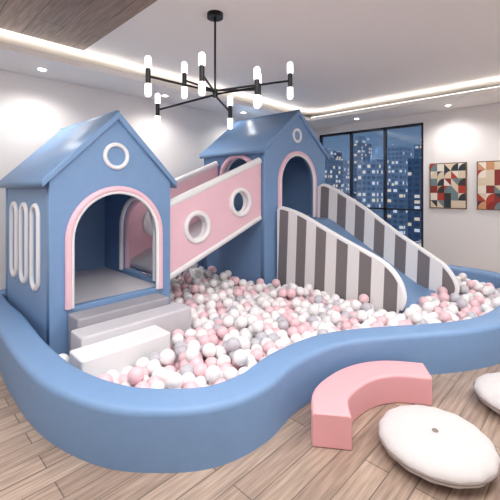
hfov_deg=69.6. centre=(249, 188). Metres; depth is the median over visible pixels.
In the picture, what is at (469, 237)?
wall
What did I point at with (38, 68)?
recessed light
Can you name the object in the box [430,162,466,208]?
wall art
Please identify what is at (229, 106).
socket
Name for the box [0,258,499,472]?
pit
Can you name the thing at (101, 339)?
steps
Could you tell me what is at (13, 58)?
soffit
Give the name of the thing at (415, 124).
window
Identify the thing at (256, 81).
socket
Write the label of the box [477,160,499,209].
wall art
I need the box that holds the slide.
[277,184,459,313]
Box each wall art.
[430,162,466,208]
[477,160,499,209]
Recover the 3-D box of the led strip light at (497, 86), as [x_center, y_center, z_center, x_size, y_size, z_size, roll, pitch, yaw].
[4.001,-1.792,6.696,6.800,0.015,0.060,0,0,44]
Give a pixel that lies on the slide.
(348, 251)
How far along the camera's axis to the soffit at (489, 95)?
7.55 m
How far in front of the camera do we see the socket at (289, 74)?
4.03 m
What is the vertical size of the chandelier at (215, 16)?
1.204 m
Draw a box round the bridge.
[130,158,261,279]
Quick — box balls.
[59,263,499,388]
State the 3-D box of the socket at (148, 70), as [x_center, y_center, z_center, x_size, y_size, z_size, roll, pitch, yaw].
[-1.048,-1.160,3.704,0.052,0.160,0.052,0,0,44]
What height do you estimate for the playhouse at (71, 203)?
2.667 m
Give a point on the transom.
(367, 207)
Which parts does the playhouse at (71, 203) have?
door trim, door trim, arch trim, arch trim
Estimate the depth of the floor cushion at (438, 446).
2.28 m
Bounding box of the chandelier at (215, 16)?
[145,10,292,128]
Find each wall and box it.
[0,69,246,289]
[312,103,499,272]
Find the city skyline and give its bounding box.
[324,135,420,245]
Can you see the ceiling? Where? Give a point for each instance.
(345, 55)
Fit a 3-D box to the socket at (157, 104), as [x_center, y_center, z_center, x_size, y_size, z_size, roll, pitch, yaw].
[-1.168,-1.000,4.554,0.052,0.160,0.052,0,0,44]
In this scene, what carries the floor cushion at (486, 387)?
on the floor
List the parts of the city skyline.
tower crown, tower crown, tower crown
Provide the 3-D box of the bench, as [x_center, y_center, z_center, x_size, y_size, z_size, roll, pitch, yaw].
[0.957,1.680,2.938,1.332,0.240,0.511,0,0,-32]
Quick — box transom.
[367,207,422,210]
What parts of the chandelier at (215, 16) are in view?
bulb, bulb, arm, bulb, arm, arm, bulb, arm, stem, arm, bulb, arm, arm, bulb, bulb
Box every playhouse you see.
[0,110,176,354]
[200,109,328,284]
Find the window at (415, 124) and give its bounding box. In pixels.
[320,123,422,247]
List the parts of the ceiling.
wood panel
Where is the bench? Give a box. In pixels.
[311,361,431,449]
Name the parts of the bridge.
panel, rail, panel, rail, rail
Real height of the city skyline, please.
42.637 m
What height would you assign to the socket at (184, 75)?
0.160 m
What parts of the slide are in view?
panel, panel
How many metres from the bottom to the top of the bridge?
1.706 m
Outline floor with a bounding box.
[0,364,499,499]
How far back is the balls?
4.23 m
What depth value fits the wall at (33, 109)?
5.85 m
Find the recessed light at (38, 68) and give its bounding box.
[37,67,47,70]
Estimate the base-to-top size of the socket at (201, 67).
0.160 m
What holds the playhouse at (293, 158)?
on the pit
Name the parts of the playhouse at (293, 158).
arch trim, arch trim, door trim, door trim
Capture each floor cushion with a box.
[377,405,499,488]
[473,372,499,413]
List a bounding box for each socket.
[146,68,150,83]
[156,103,159,115]
[182,73,186,86]
[199,65,204,81]
[228,105,231,117]
[254,79,259,94]
[288,73,291,86]
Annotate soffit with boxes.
[0,42,328,128]
[310,86,499,125]
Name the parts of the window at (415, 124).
mullion, mullion, mullion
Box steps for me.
[68,293,190,376]
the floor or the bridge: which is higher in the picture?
the bridge
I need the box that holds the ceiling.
[0,0,499,117]

